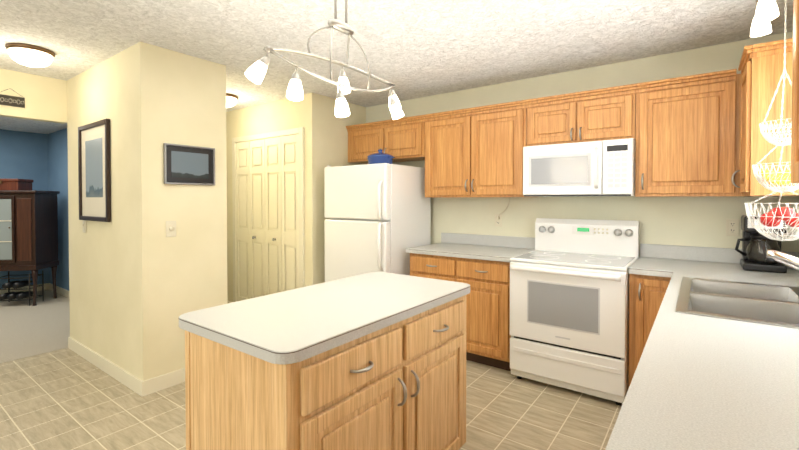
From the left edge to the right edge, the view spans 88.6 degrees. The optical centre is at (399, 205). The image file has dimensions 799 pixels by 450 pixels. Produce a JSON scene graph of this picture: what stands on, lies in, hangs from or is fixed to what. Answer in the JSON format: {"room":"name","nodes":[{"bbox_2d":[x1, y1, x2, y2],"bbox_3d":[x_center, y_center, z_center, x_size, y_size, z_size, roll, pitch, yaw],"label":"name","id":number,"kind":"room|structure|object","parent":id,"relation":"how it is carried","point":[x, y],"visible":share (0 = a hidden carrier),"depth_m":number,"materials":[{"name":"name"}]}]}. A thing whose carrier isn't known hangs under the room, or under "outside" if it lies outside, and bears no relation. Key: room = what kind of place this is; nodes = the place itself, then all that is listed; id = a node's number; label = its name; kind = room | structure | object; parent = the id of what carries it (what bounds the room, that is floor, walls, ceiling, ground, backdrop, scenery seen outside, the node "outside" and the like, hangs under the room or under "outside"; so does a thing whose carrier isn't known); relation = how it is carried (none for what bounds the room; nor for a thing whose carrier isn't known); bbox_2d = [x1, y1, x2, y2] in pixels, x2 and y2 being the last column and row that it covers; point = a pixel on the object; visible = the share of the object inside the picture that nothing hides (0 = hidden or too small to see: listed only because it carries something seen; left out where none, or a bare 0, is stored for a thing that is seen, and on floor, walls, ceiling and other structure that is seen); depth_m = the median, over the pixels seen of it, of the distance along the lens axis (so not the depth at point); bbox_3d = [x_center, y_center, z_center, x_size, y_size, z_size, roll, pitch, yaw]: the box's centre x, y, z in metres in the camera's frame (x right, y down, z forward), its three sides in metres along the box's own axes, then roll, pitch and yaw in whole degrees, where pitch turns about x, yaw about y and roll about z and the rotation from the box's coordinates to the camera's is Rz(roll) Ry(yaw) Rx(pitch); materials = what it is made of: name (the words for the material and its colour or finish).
{"room":"kitchen","nodes":[
{"label":"kitchen","id":0,"kind":"room"},
{"bbox_2d":[0,290,69,363],"bbox_3d":[-5.206,1.310,3.509,3.250,0.034,4.200,1,1,36],"label":"floor carpet","id":1,"kind":"object","parent":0,"point":[39,328],"visible":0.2,"depth_m":4.35,"materials":[{"name":"beige carpet"}]},
{"bbox_2d":[0,271,43,305],"bbox_3d":[-4.909,1.063,5.272,0.414,0.405,0.280,0,1,-9],"label":"wine rack","id":2,"kind":"object","parent":1,"relation":"on","point":[10,296],"visible":0.96,"depth_m":5.19,"materials":[{"name":"grey metal"}]},
{"bbox_2d":[0,190,59,305],"bbox_3d":[-5.104,0.535,5.315,0.990,1.465,0.462,0,1,-9],"label":"china cabinet","id":3,"kind":"object","parent":1,"relation":"on","point":[28,230],"visible":1,"depth_m":5.17,"materials":[{"name":"brown wood"}]},
{"bbox_2d":[0,179,33,189],"bbox_3d":[-5.046,-0.273,5.285,0.400,0.149,0.276,0,1,-9],"label":"box","id":4,"kind":"object","parent":3,"relation":"on","point":[15,184],"visible":0.83,"depth_m":5.19,"materials":[{"name":"brown wood"}]},
{"bbox_2d":[0,348,622,449],"bbox_3d":[-1.875,1.332,2.171,6.600,0.030,6.000,1,1,36],"label":"floor","id":5,"kind":"structure","parent":0,"point":[66,399],"depth_m":2.60,"materials":[{"name":"tile"}]},
{"bbox_2d":[179,272,469,449],"bbox_3d":[-0.219,0.864,1.818,0.688,0.914,1.193,1,1,36],"label":"kitchen island","id":6,"kind":"object","parent":5,"relation":"on","point":[372,361],"visible":1,"depth_m":1.48,"materials":[{"name":"brown wood"}]},
{"bbox_2d":[324,163,430,281],"bbox_3d":[-0.229,0.446,4.079,0.780,1.684,0.784,1,1,36],"label":"refrigerator","id":7,"kind":"object","parent":5,"relation":"on","point":[379,216],"visible":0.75,"depth_m":3.79,"materials":[{"name":"white metal"}]},
{"bbox_2d":[367,149,394,163],"bbox_3d":[-0.186,-0.466,3.980,0.312,0.166,0.256,1,1,36],"label":"pot","id":8,"kind":"object","parent":7,"relation":"on","point":[378,157],"visible":0.85,"depth_m":3.88,"materials":[{"name":"blue ceramic"}]},
{"bbox_2d":[410,253,510,370],"bbox_3d":[0.649,0.856,3.644,0.958,0.876,0.618,1,1,36],"label":"base cabinet","id":9,"kind":"object","parent":5,"relation":"on","point":[488,336],"depth_m":3.26,"materials":[{"name":"brown wood"}]},
{"bbox_2d":[510,218,638,405],"bbox_3d":[1.304,0.708,3.063,0.770,1.189,0.715,1,1,36],"label":"range","id":10,"kind":"object","parent":5,"relation":"on","point":[569,303],"visible":1,"depth_m":2.85,"materials":[{"name":"white metal"}]},
{"bbox_2d":[628,274,670,388],"bbox_3d":[1.777,0.869,2.813,0.281,0.876,0.618,1,1,36],"label":"base cabinet","id":11,"kind":"object","parent":5,"relation":"on","point":[646,292],"depth_m":2.60,"materials":[{"name":"brown wood"}]},
{"bbox_3d":[0.827,0.899,0.792,0.618,0.875,3.798,1,1,36],"label":"base cabinet","id":12,"kind":"object","parent":5,"relation":"on","visible":0},
{"bbox_2d":[406,233,534,261],"bbox_3d":[0.637,0.349,3.629,0.977,0.138,0.644,1,1,36],"label":"countertop","id":13,"kind":"structure","parent":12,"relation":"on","point":[471,246],"depth_m":3.65,"materials":[{"name":"laminate"}]},
{"bbox_2d":[628,244,677,275],"bbox_3d":[1.747,0.361,2.811,0.226,0.138,0.644,1,1,36],"label":"countertop","id":14,"kind":"structure","parent":12,"relation":"on","point":[650,254],"depth_m":3.00,"materials":[{"name":"laminate"}]},
{"bbox_2d":[605,246,798,449],"bbox_3d":[0.989,0.387,1.038,0.659,0.138,4.398,1,1,36],"label":"countertop","id":15,"kind":"structure","parent":12,"relation":"on","point":[698,382],"depth_m":0.99,"materials":[{"name":"laminate"}]},
{"bbox_2d":[675,277,798,328],"bbox_3d":[1.545,0.488,1.763,0.558,0.175,0.867,1,1,36],"label":"sink","id":16,"kind":"object","parent":15,"relation":"in","point":[775,305],"visible":0.6,"depth_m":1.82,"materials":[{"name":"silver metal"}]},
{"bbox_2d":[735,215,786,272],"bbox_3d":[2.245,0.228,2.559,0.238,0.334,0.250,1,1,36],"label":"coffee maker","id":17,"kind":"object","parent":15,"relation":"on","point":[756,245],"visible":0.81,"depth_m":2.48,"materials":[{"name":"black plastic"}]},
{"bbox_2d":[765,250,798,270],"bbox_3d":[1.636,0.294,1.653,0.234,0.214,0.140,1,1,36],"label":"faucet","id":18,"kind":"object","parent":15,"relation":"on","point":[791,261],"visible":1,"depth_m":1.70,"materials":[{"name":"silver metal"}]},
{"bbox_2d":[0,0,792,133],"bbox_3d":[-2.599,-1.102,2.669,8.600,0.153,6.200,1,1,36],"label":"ceiling","id":19,"kind":"structure","parent":0,"point":[413,49],"depth_m":2.69,"materials":[{"name":"white paint"}]},
{"bbox_2d":[5,43,54,67],"bbox_3d":[-2.647,-1.063,2.941,0.270,0.118,0.270,1,1,36],"label":"ceiling light","id":20,"kind":"object","parent":19,"relation":"attached to","point":[28,55],"visible":1,"depth_m":2.87,"materials":[{"name":"white glass"}]},
{"bbox_2d":[226,93,237,107],"bbox_3d":[-1.814,-1.082,4.240,0.270,0.118,0.270,1,1,36],"label":"light","id":21,"kind":"object","parent":19,"relation":"attached to","point":[231,100],"visible":0.48,"depth_m":4.19,"materials":[{"name":"white glass"}]},
{"bbox_2d":[245,0,403,119],"bbox_3d":[-0.257,-0.734,1.736,0.200,0.741,0.848,1,1,36],"label":"track light","id":22,"kind":"object","parent":19,"relation":"hanging from","point":[255,72],"visible":1,"depth_m":1.67,"materials":[{"name":"silver metal"}]},
{"bbox_2d":[750,0,778,36],"bbox_3d":[1.373,-0.887,1.548,0.110,0.429,0.250,1,1,36],"label":"light","id":23,"kind":"object","parent":19,"relation":"hanging from","point":[766,12],"visible":1,"depth_m":1.48,"materials":[{"name":"white glass"}]},
{"bbox_2d":[744,0,798,240],"bbox_3d":[1.631,-0.472,1.734,0.252,1.243,0.252,1,1,36],"label":"hanging basket","id":24,"kind":"object","parent":19,"relation":"hanging from","point":[769,139],"visible":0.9,"depth_m":1.74,"materials":[{"name":"white metal"}]},
{"bbox_2d":[760,168,798,226],"bbox_3d":[1.629,-0.037,1.739,0.150,0.256,0.188,1,1,36],"label":"fruit","id":25,"kind":"object","parent":24,"relation":"in","point":[777,219],"visible":0.75,"depth_m":1.72,"materials":[{"name":"red food"}]},
{"bbox_2d":[0,31,798,380],"bbox_3d":[-2.599,0.095,2.687,8.600,2.428,6.200,1,1,36],"label":"wall","id":26,"kind":"structure","parent":0,"point":[134,279],"depth_m":3.20,"materials":[{"name":"paint"}]},
{"bbox_2d":[0,88,24,107],"bbox_3d":[-3.234,-0.905,3.401,0.010,0.146,0.180,1,1,36],"label":"sign plaque","id":27,"kind":"object","parent":26,"relation":"attached to","point":[8,100],"visible":1,"depth_m":3.41,"materials":[{"name":"brown wood"}]},
{"bbox_2d":[0,283,47,294],"bbox_3d":[-6.508,1.233,4.468,0.014,0.100,4.200,1,1,36],"label":"baseboard","id":28,"kind":"structure","parent":26,"relation":"attached to","point":[26,288],"depth_m":5.94,"materials":[{"name":"beige"}]},
{"bbox_2d":[48,283,68,297],"bbox_3d":[-3.952,1.222,5.183,3.220,0.100,0.014,1,1,36],"label":"baseboard","id":29,"kind":"structure","parent":26,"relation":"attached to","point":[59,290],"depth_m":5.81,"materials":[{"name":"beige"}]},
{"bbox_2d":[82,220,85,232],"bbox_3d":[-2.673,0.168,3.464,0.072,0.116,0.016,1,1,36],"label":"light switch","id":30,"kind":"object","parent":26,"relation":"attached to","point":[84,226],"visible":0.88,"depth_m":3.46,"materials":[{"name":"beige plastic"}]},
{"bbox_2d":[78,118,110,221],"bbox_3d":[-2.461,-0.273,3.294,0.635,0.785,0.028,1,1,36],"label":"picture frame","id":31,"kind":"object","parent":26,"relation":"attached to","point":[94,167],"visible":1,"depth_m":3.28,"materials":[{"name":"brown"}]},
{"bbox_2d":[68,337,146,396],"bbox_3d":[-2.389,1.250,3.273,1.564,0.100,0.014,1,1,36],"label":"baseboard","id":32,"kind":"structure","parent":26,"relation":"attached to","point":[137,385],"depth_m":3.14,"materials":[{"name":"beige wood"}]},
{"bbox_2d":[146,368,184,394],"bbox_3d":[-1.572,1.253,3.074,0.014,0.100,0.615,1,1,36],"label":"baseboard","id":33,"kind":"structure","parent":26,"relation":"attached to","point":[164,381],"depth_m":2.93,"materials":[{"name":"beige wood"}]},
{"bbox_2d":[166,221,175,236],"bbox_3d":[-1.644,0.165,2.952,0.022,0.116,0.072,1,1,36],"label":"dimmer switch","id":34,"kind":"object","parent":26,"relation":"attached to","point":[170,228],"visible":1,"depth_m":2.95,"materials":[{"name":"beige plastic"}]},
{"bbox_2d":[163,143,214,184],"bbox_3d":[-1.561,-0.304,3.058,0.022,0.290,0.375,1,1,36],"label":"picture frame","id":35,"kind":"object","parent":26,"relation":"attached to","point":[188,165],"visible":1,"depth_m":3.04,"materials":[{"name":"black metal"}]},
{"bbox_2d":[232,127,304,301],"bbox_3d":[-1.503,0.235,4.555,1.274,2.091,0.054,1,1,36],"label":"closet door","id":36,"kind":"structure","parent":26,"relation":"in","point":[268,205],"depth_m":4.53,"materials":[{"name":"beige wood"}]},
{"bbox_2d":[346,115,421,163],"bbox_3d":[-0.082,-0.678,4.344,1.008,0.395,0.322,1,1,36],"label":"upper cabinet","id":37,"kind":"object","parent":26,"relation":"attached to","point":[401,138],"depth_m":4.18,"materials":[{"name":"brown wood"}]},
{"bbox_2d":[422,100,525,197],"bbox_3d":[0.723,-0.473,3.753,0.986,0.788,0.322,1,1,36],"label":"upper cabinet","id":38,"kind":"object","parent":26,"relation":"attached to","point":[475,152],"depth_m":3.59,"materials":[{"name":"brown wood"}]},
{"bbox_2d":[495,214,501,226],"bbox_3d":[0.920,0.134,3.813,0.072,0.116,0.009,1,1,36],"label":"electrical outlet","id":39,"kind":"object","parent":26,"relation":"attached to","point":[498,222],"visible":0.75,"depth_m":3.81,"materials":[{"name":"beige plastic"}]},
{"bbox_2d":[526,83,637,145],"bbox_3d":[1.434,-0.670,3.226,0.772,0.378,0.322,1,1,36],"label":"upper cabinet","id":40,"kind":"object","parent":26,"relation":"attached to","point":[611,113],"depth_m":3.07,"materials":[{"name":"brown wood"}]},
{"bbox_2d":[523,138,635,196],"bbox_3d":[1.398,-0.274,3.182,0.768,0.400,0.442,1,1,36],"label":"microwave","id":41,"kind":"object","parent":40,"relation":"attached to","point":[603,168],"visible":0.98,"depth_m":3.00,"materials":[{"name":"white"}]},
{"bbox_2d":[635,69,737,196],"bbox_3d":[1.966,-0.459,2.837,0.542,0.788,0.322,1,1,36],"label":"upper cabinet","id":42,"kind":"object","parent":26,"relation":"attached to","point":[684,132],"depth_m":2.69,"materials":[{"name":"brown wood"}]},
{"bbox_2d":[726,219,738,235],"bbox_3d":[2.284,0.147,2.807,0.072,0.116,0.009,1,1,36],"label":"outlet","id":43,"kind":"object","parent":26,"relation":"attached to","point":[732,227],"visible":1,"depth_m":2.81,"materials":[{"name":"beige plastic"}]},
{"bbox_2d":[738,73,743,196],"bbox_3d":[2.303,-0.443,2.589,0.398,0.762,0.322,1,1,36],"label":"upper cabinet","id":44,"kind":"object","parent":26,"relation":"attached to","point":[739,75],"depth_m":2.55,"materials":[{"name":"brown wood"}]},
{"bbox_2d":[735,40,782,195],"bbox_3d":[2.107,-0.451,2.260,0.323,0.788,0.434,1,1,36],"label":"upper cabinet","id":45,"kind":"object","parent":26,"relation":"attached to","point":[761,67],"depth_m":2.15,"materials":[{"name":"brown wood"}]},
{"bbox_2d":[779,0,798,195],"bbox_3d":[0.851,-0.426,0.557,0.323,0.788,1.080,1,1,36],"label":"upper cabinet","id":46,"kind":"object","parent":26,"relation":"attached to","point":[791,93],"depth_m":1.07,"materials":[{"name":"brown wood"}]}
]}

